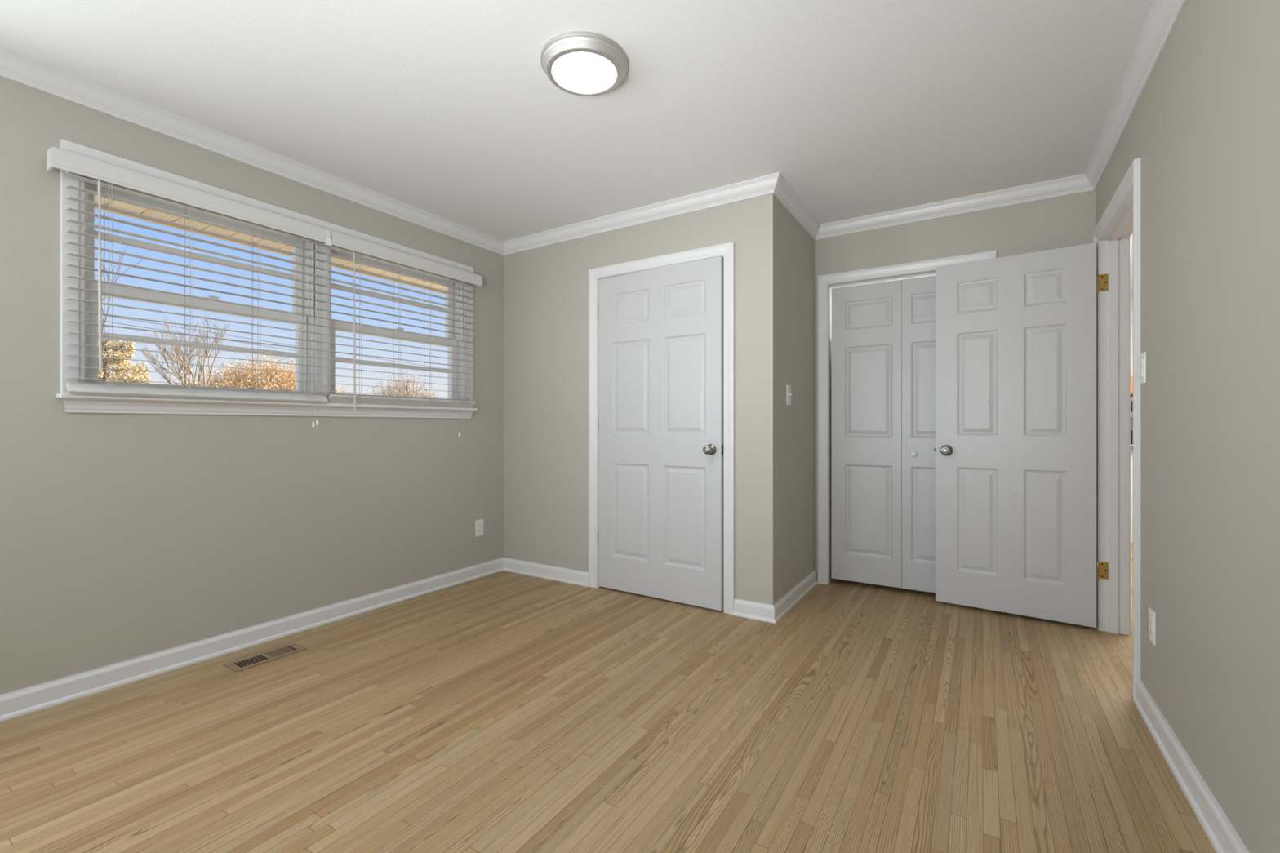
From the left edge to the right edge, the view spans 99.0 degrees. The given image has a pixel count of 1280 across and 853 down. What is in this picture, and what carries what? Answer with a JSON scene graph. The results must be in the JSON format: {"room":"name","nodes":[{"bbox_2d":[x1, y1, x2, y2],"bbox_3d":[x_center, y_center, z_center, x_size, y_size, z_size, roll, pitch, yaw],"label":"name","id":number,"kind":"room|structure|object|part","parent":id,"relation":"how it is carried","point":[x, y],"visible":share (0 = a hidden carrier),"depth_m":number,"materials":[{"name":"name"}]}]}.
{"room":"empty bedroom","nodes":[
{"label":"empty bedroom","id":0,"kind":"room"},
{"bbox_2d":[0,75,503,694],"bbox_3d":[-1.644,-0.145,3.211,0.150,2.420,5.700,0,0,32],"label":"wall","id":1,"kind":"structure","parent":0,"point":[124,536],"depth_m":2.44,"materials":[{"name":"beige paint"}]},
{"bbox_2d":[0,46,503,255],"bbox_3d":[-1.979,-1.313,2.485,0.052,0.083,3.714,0,0,32],"label":"trim","id":2,"kind":"structure","parent":1,"relation":"attached to","point":[15,67],"depth_m":2.50,"materials":[{"name":"white paint"}]},
{"bbox_2d":[0,557,503,721],"bbox_3d":[-1.992,1.020,2.493,0.022,0.090,3.714,0,0,32],"label":"baseboard","id":3,"kind":"structure","parent":1,"relation":"attached to","point":[24,701],"depth_m":2.51,"materials":[{"name":"white paint"}]},
{"bbox_2d":[55,138,477,418],"bbox_3d":[-1.751,-0.581,2.991,0.202,1.052,2.031,0,0,32],"label":"window","id":4,"kind":"structure","parent":1,"relation":"in","point":[84,403],"depth_m":2.66,"materials":[{"name":"white paint"}]},
{"bbox_3d":[-2.217,-0.569,2.137,0.018,0.883,0.066,0,0,32],"label":"casing","id":5,"kind":"part","parent":4,"relation":"part of","materials":[{"name":"white paint"}]},
{"bbox_2d":[46,146,332,426],"bbox_3d":[-1.936,-0.519,2.484,0.084,1.047,1.034,0,0,32],"label":"window blind","id":6,"kind":"object","parent":4,"relation":"attached to","point":[77,166],"visible":1,"depth_m":2.39,"materials":[{"name":"white plastic"}]},
{"bbox_3d":[-2.133,-0.565,2.193,0.055,0.831,0.014,0,0,32],"label":"ladder cord","id":7,"kind":"part","parent":6,"relation":"part of","materials":[{"name":"white fabric"}]},
{"bbox_3d":[-1.993,-0.565,2.416,0.055,0.831,0.014,0,0,32],"label":"ladder cord","id":8,"kind":"part","parent":6,"relation":"part of","materials":[{"name":"white fabric"}]},
{"bbox_3d":[-1.937,-0.148,2.509,0.047,0.047,0.972,0,0,32],"label":"rail","id":9,"kind":"part","parent":6,"relation":"part of","materials":[{"name":"white plastic"}]},
{"bbox_3d":[-1.853,-0.565,2.641,0.055,0.831,0.014,0,0,32],"label":"ladder cord","id":10,"kind":"part","parent":6,"relation":"part of","materials":[{"name":"white fabric"}]},
{"bbox_3d":[-1.731,-0.565,2.836,0.055,0.831,0.014,0,0,32],"label":"ladder cord","id":11,"kind":"part","parent":6,"relation":"part of","materials":[{"name":"white fabric"}]},
{"bbox_3d":[-1.694,-0.496,2.832,0.018,0.950,0.006,0,0,32],"label":"lift cord","id":12,"kind":"part","parent":6,"relation":"part of","materials":[{"name":"white fabric"}]},
{"bbox_3d":[-1.683,-0.501,2.848,0.018,0.940,0.006,0,0,32],"label":"lift cord","id":13,"kind":"part","parent":6,"relation":"part of","materials":[{"name":"white fabric"}]},
{"bbox_3d":[-2.056,-0.777,2.590,0.034,0.460,0.855,0,0,32],"label":"sash","id":14,"kind":"part","parent":4,"relation":"part of","materials":[{"name":"white plastic"}]},
{"bbox_3d":[-2.022,-0.360,2.569,0.034,0.466,0.855,0,0,32],"label":"sash","id":15,"kind":"part","parent":4,"relation":"part of","materials":[{"name":"white plastic"}]},
{"bbox_3d":[-1.701,-1.058,2.960,0.020,0.097,2.009,0,0,32],"label":"head casing","id":16,"kind":"part","parent":4,"relation":"part of","materials":[{"name":"white paint"}]},
{"bbox_3d":[-1.538,-0.777,3.418,0.034,0.460,0.876,0,0,32],"label":"sash","id":17,"kind":"part","parent":4,"relation":"part of","materials":[{"name":"white plastic"}]},
{"bbox_3d":[-1.504,-0.360,3.396,0.034,0.466,0.876,0,0,32],"label":"sash","id":18,"kind":"part","parent":4,"relation":"part of","materials":[{"name":"white plastic"}]},
{"bbox_2d":[326,231,482,436],"bbox_3d":[-1.386,-0.487,3.364,0.084,1.111,1.032,0,0,32],"label":"window blind","id":19,"kind":"object","parent":4,"relation":"attached to","point":[354,246],"visible":0.98,"depth_m":3.26,"materials":[{"name":"white plastic"}]},
{"bbox_3d":[-1.585,-0.566,3.069,0.055,0.829,0.014,0,0,32],"label":"ladder cord","id":20,"kind":"part","parent":19,"relation":"part of","materials":[{"name":"white fabric"}]},
{"bbox_3d":[-1.456,-0.566,3.275,0.055,0.829,0.014,0,0,32],"label":"ladder cord","id":21,"kind":"part","parent":19,"relation":"part of","materials":[{"name":"white fabric"}]},
{"bbox_3d":[-1.407,-0.150,3.352,0.048,0.046,0.986,0,0,32],"label":"rail","id":22,"kind":"part","parent":19,"relation":"part of","materials":[{"name":"white plastic"}]},
{"bbox_3d":[-1.342,-0.566,3.457,0.055,0.829,0.014,0,0,32],"label":"ladder cord","id":23,"kind":"part","parent":19,"relation":"part of","materials":[{"name":"white fabric"}]},
{"bbox_3d":[-1.199,-0.464,3.622,0.018,1.014,0.006,0,0,32],"label":"lift cord","id":24,"kind":"part","parent":19,"relation":"part of","materials":[{"name":"white fabric"}]},
{"bbox_3d":[-1.205,-0.566,3.675,0.055,0.829,0.014,0,0,32],"label":"ladder cord","id":25,"kind":"part","parent":19,"relation":"part of","materials":[{"name":"white fabric"}]},
{"bbox_3d":[-1.773,-0.578,3.004,0.150,0.945,1.932,0,0,32],"label":"frame","id":26,"kind":"part","parent":4,"relation":"part of","materials":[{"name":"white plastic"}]},
{"bbox_3d":[-1.186,-0.569,3.784,0.018,0.883,0.066,0,0,32],"label":"casing","id":27,"kind":"part","parent":4,"relation":"part of","materials":[{"name":"white paint"}]},
{"bbox_2d":[94,195,444,294],"bbox_3d":[-1.220,-1.238,4.764,0.778,0.235,11.382,0,0,32],"label":"roof eave","id":28,"kind":"object","parent":1,"relation":"attached to","point":[132,208],"visible":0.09,"depth_m":3.26,"materials":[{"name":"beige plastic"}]},
{"bbox_2d":[475,519,483,537],"bbox_3d":[-1.137,0.719,3.873,0.008,0.117,0.072,0,0,32],"label":"wall outlet","id":29,"kind":"object","parent":1,"relation":"attached to","point":[478,523],"visible":1,"depth_m":3.86,"materials":[{"name":"white plastic"}]},
{"bbox_2d":[477,523,481,533],"bbox_3d":[-1.135,0.719,3.872,0.004,0.067,0.034,0,0,32],"label":"receptacle","id":30,"kind":"object","parent":29,"relation":"attached to","point":[479,525],"depth_m":3.87,"materials":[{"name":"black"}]},
{"bbox_2d":[0,0,1155,290],"bbox_3d":[1.425,-1.415,2.824,5.780,0.120,8.300,0,0,32],"label":"ceiling","id":31,"kind":"structure","parent":0,"point":[447,109],"depth_m":2.19,"materials":[{"name":"white paint"}]},
{"bbox_2d":[540,31,627,96],"bbox_3d":[-0.206,-1.332,2.031,0.321,0.047,0.321,0,0,32],"label":"ceiling light","id":32,"kind":"object","parent":31,"relation":"attached to","point":[578,63],"visible":1,"depth_m":1.98,"materials":[{"name":"white glass"}]},
{"bbox_2d":[552,52,616,92],"bbox_3d":[-0.206,-1.315,2.031,0.237,0.007,0.237,0,0,32],"label":"diffuser","id":33,"kind":"object","parent":32,"relation":"attached to","point":[572,72],"depth_m":2.02,"materials":[{"name":"white glass"}]},
{"bbox_2d":[0,543,1216,852],"bbox_3d":[1.447,1.065,2.810,5.791,0.001,8.300,0,0,32],"label":"floor","id":34,"kind":"structure","parent":0,"point":[504,711],"depth_m":1.85,"materials":[{"name":"brown wood"}]},
{"bbox_2d":[222,642,306,671],"bbox_3d":[-1.726,1.063,2.526,0.132,0.004,0.292,0,0,32],"label":"floor vent","id":35,"kind":"object","parent":34,"relation":"in","point":[255,660],"visible":1,"depth_m":2.52,"materials":[{"name":"brown metal"}]},
{"bbox_2d":[1130,448,1133,543],"bbox_3d":[4.726,0.635,5.176,0.920,0.859,0.590,0,0,32],"label":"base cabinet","id":36,"kind":"object","parent":34,"relation":"on","point":[1131,450],"visible":0.03,"depth_m":4.98,"materials":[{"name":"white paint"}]},
{"bbox_3d":[4.704,0.185,5.160,1.000,0.040,0.640,0,0,32],"label":"countertop","id":37,"kind":"structure","parent":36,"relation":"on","visible":0},
{"bbox_2d":[1130,430,1133,444],"bbox_3d":[4.557,0.100,5.076,0.270,0.130,0.270,0,0,32],"label":"bowl","id":38,"kind":"object","parent":37,"relation":"on","point":[1131,431],"visible":0.07,"depth_m":4.98,"materials":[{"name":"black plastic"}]},
{"bbox_2d":[503,193,779,604],"bbox_3d":[-0.113,-0.145,3.579,2.054,2.420,0.120,0,0,32],"label":"wall","id":39,"kind":"structure","parent":0,"point":[546,288],"depth_m":3.68,"materials":[{"name":"beige paint"}]},
{"bbox_2d":[503,557,588,586],"bbox_3d":[-0.680,1.020,3.850,0.805,0.090,0.022,0,0,32],"label":"baseboard","id":40,"kind":"structure","parent":39,"relation":"attached to","point":[541,571],"depth_m":3.83,"materials":[{"name":"white paint"}]},
{"bbox_2d":[503,172,779,255],"bbox_3d":[-0.137,-1.313,3.493,2.106,0.083,0.052,0,0,32],"label":"trim","id":41,"kind":"structure","parent":39,"relation":"attached to","point":[766,184],"depth_m":3.36,"materials":[{"name":"white paint"}]},
{"bbox_2d":[588,241,734,614],"bbox_3d":[0.112,0.011,3.389,1.027,2.109,0.204,0,0,32],"label":"door","id":42,"kind":"structure","parent":39,"relation":"in","point":[661,328],"depth_m":3.34,"materials":[{"name":"white paint"}]},
{"bbox_3d":[0.394,0.133,3.129,0.065,0.065,0.062,0,0,33],"label":"knob","id":43,"kind":"part","parent":42,"relation":"part of","materials":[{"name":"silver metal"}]},
{"bbox_2d":[733,598,775,623],"bbox_3d":[0.634,1.020,3.028,0.246,0.090,0.022,0,0,32],"label":"baseboard","id":44,"kind":"structure","parent":39,"relation":"attached to","point":[742,608],"depth_m":3.02,"materials":[{"name":"white paint"}]},
{"bbox_2d":[779,201,814,599],"bbox_3d":[1.180,-0.145,3.823,0.120,2.420,1.666,0,0,32],"label":"wall","id":45,"kind":"structure","parent":0,"point":[797,246],"depth_m":3.38,"materials":[{"name":"beige paint"}]},
{"bbox_2d":[786,384,792,404],"bbox_3d":[0.883,-0.185,3.213,0.023,0.117,0.072,0,0,32],"label":"light switch","id":46,"kind":"object","parent":45,"relation":"attached to","point":[788,393],"visible":1,"depth_m":3.21,"materials":[{"name":"white plastic"}]},
{"bbox_2d":[773,569,817,623],"bbox_3d":[0.959,1.020,3.336,0.022,0.090,0.888,0,0,32],"label":"baseboard","id":47,"kind":"structure","parent":45,"relation":"attached to","point":[792,597],"depth_m":3.28,"materials":[{"name":"white paint"}]},
{"bbox_2d":[773,173,820,239],"bbox_3d":[0.968,-1.313,3.322,0.052,0.083,0.936,0,0,32],"label":"trim","id":48,"kind":"structure","parent":45,"relation":"attached to","point":[786,195],"depth_m":3.26,"materials":[{"name":"white paint"}]},
{"bbox_2d":[814,190,1095,582],"bbox_3d":[1.907,-0.145,3.358,1.606,2.420,0.120,0,0,32],"label":"wall","id":49,"kind":"structure","parent":0,"point":[1068,220],"depth_m":3.30,"materials":[{"name":"beige paint"}]},
{"bbox_2d":[817,249,996,592],"bbox_3d":[1.671,0.021,3.494,1.018,2.088,0.138,0,0,32],"label":"door","id":50,"kind":"structure","parent":49,"relation":"in","point":[877,341],"depth_m":3.57,"materials":[{"name":"white paint"}]},
{"bbox_3d":[1.723,0.173,3.441,0.033,0.033,0.030,0,0,32],"label":"knob","id":51,"kind":"part","parent":50,"relation":"part of","materials":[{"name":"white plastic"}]},
{"bbox_2d":[815,173,1093,239],"bbox_3d":[1.810,-1.313,3.317,1.486,0.083,0.052,0,0,32],"label":"trim","id":52,"kind":"structure","parent":49,"relation":"attached to","point":[1078,184],"depth_m":3.25,"materials":[{"name":"white paint"}]},
{"bbox_2d":[1130,289,1133,430],"bbox_3d":[5.083,-0.145,5.372,1.882,2.420,0.100,0,0,32],"label":"wall","id":53,"kind":"structure","parent":0,"point":[1131,291],"depth_m":5.43,"materials":[{"name":"white paint"}]},
{"bbox_2d":[1130,376,1133,395],"bbox_3d":[4.832,-0.390,5.270,0.700,0.170,0.318,0,0,32],"label":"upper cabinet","id":54,"kind":"object","parent":53,"relation":"attached to","point":[1131,377],"visible":0.02,"depth_m":5.19,"materials":[{"name":"brown wood"}]},
{"bbox_2d":[1130,397,1133,418],"bbox_3d":[4.739,-0.175,5.234,0.500,0.200,0.338,0,0,32],"label":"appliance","id":55,"kind":"object","parent":54,"relation":"attached to","point":[1131,398],"visible":0.02,"depth_m":5.12,"materials":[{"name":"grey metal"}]},
{"bbox_3d":[4.651,-0.190,5.095,0.460,0.100,0.008,0,0,32],"label":"door","id":56,"kind":"part","parent":55,"relation":"part of","materials":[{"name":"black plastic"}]},
{"bbox_2d":[1095,0,1279,852],"bbox_3d":[1.232,-0.145,0.879,0.120,2.420,4.798,0,0,32],"label":"wall","id":57,"kind":"structure","parent":0,"point":[1203,128],"depth_m":1.43,"materials":[{"name":"beige paint"}]},
{"bbox_2d":[933,157,1140,697],"bbox_3d":[1.928,0.013,2.704,0.892,2.103,0.999,0,0,32],"label":"door","id":58,"kind":"structure","parent":57,"relation":"in","point":[1033,448],"depth_m":2.96,"materials":[{"name":"white paint"}]},
{"bbox_3d":[1.802,0.142,3.221,0.065,0.065,0.062,0,0,37],"label":"knob","id":59,"kind":"part","parent":58,"relation":"part of","materials":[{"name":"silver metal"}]},
{"bbox_3d":[2.175,0.013,2.517,0.019,2.103,0.946,0,0,32],"label":"casing","id":60,"kind":"part","parent":58,"relation":"part of","materials":[{"name":"white paint"}]},
{"bbox_3d":[2.290,0.013,2.450,0.008,2.103,0.939,0,0,32],"label":"casing","id":61,"kind":"part","parent":58,"relation":"part of","materials":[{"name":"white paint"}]},
{"bbox_2d":[1084,0,1186,190],"bbox_3d":[1.212,-1.313,1.010,0.052,0.083,4.598,0,0,32],"label":"trim","id":62,"kind":"structure","parent":57,"relation":"attached to","point":[1162,18],"depth_m":2.06,"materials":[{"name":"white paint"}]},
{"bbox_2d":[1139,351,1146,384],"bbox_3d":[1.898,-0.220,2.066,0.011,0.117,0.072,0,0,32],"label":"light switch","id":63,"kind":"object","parent":57,"relation":"attached to","point":[1142,356],"visible":1,"depth_m":2.05,"materials":[{"name":"white plastic"}]},
{"bbox_2d":[1148,607,1155,645],"bbox_3d":[1.828,0.713,1.952,0.008,0.117,0.072,0,0,32],"label":"wall outlet","id":64,"kind":"object","parent":57,"relation":"attached to","point":[1152,615],"visible":1,"depth_m":1.94,"materials":[{"name":"white plastic"}]},
{"bbox_2d":[1149,615,1152,636],"bbox_3d":[1.827,0.713,1.953,0.004,0.067,0.034,0,0,32],"label":"receptacle","id":65,"kind":"object","parent":64,"relation":"attached to","point":[1150,616],"depth_m":1.95,"materials":[{"name":"white plastic"}]},
{"bbox_2d":[1133,679,1248,852],"bbox_3d":[0.964,1.020,0.584,0.022,0.090,3.613,0,0,32],"label":"baseboard","id":66,"kind":"structure","parent":57,"relation":"attached to","point":[1217,827],"depth_m":1.57,"materials":[{"name":"white paint"}]},
{"label":"outside","id":67,"kind":"structure","parent":0,"visible":0},
{"bbox_3d":[-44.302,1.815,45.421,116.700,0.300,150.000,0,0,32],"label":"ground","id":68,"kind":"structure","parent":67,"visible":0},
{"bbox_2d":[94,245,143,355],"bbox_3d":[-9.395,-0.706,8.870,2.291,4.758,1.780,0,0,32],"label":"tree","id":69,"kind":"object","parent":68,"relation":"on","point":[118,268],"visible":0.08,"depth_m":9.06,"materials":[{"name":"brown plant"}]},
{"bbox_2d":[97,338,151,383],"bbox_3d":[-11.944,-0.209,12.098,2.788,3.752,3.538,0,0,-9],"label":"tree","id":70,"kind":"object","parent":68,"relation":"on","point":[116,353],"visible":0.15,"depth_m":12.16,"materials":[{"name":"yellow plant"}]},
{"bbox_2d":[133,310,228,386],"bbox_3d":[-15.208,-1.033,18.206,2.047,5.404,2.719,0,0,4],"label":"tree","id":71,"kind":"object","parent":68,"relation":"on","point":[165,375],"visible":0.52,"depth_m":17.79,"materials":[{"name":"brown plant"}]},
{"bbox_2d":[153,313,230,386],"bbox_3d":[-11.227,-0.707,14.103,1.975,4.757,1.082,0,0,1],"label":"tree","id":72,"kind":"object","parent":68,"relation":"on","point":[215,340],"visible":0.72,"depth_m":14.14,"materials":[{"name":"brown plant"}]},
{"bbox_2d":[178,354,343,393],"bbox_3d":[-12.206,-0.406,18.126,3.301,4.158,4.638,0,0,18],"label":"bush","id":73,"kind":"object","parent":68,"relation":"on","point":[277,384],"visible":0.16,"depth_m":17.38,"materials":[{"name":"orange plant"}]},
{"bbox_2d":[364,370,444,398],"bbox_3d":[-8.157,-0.191,18.891,3.454,3.727,3.231,0,0,-27],"label":"bush","id":74,"kind":"object","parent":68,"relation":"on","point":[406,393],"visible":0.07,"depth_m":18.77,"materials":[{"name":"orange plant"}]},
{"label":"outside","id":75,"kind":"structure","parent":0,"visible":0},
{"bbox_2d":[97,320,351,359],"bbox_3d":[-12.703,-3.705,26.825,0.014,2.215,60.001,0,0,32],"label":"cable","id":76,"kind":"object","parent":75,"point":[98,320],"visible":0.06,"depth_m":20.32,"materials":[{"name":"grey plastic"}]},
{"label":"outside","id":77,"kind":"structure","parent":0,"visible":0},
{"bbox_2d":[109,315,445,368],"bbox_3d":[-12.703,-3.905,26.825,0.014,2.215,60.001,0,0,32],"label":"cable","id":78,"kind":"object","parent":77,"point":[109,316],"visible":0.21,"depth_m":21.66,"materials":[{"name":"grey plastic"}]}
]}

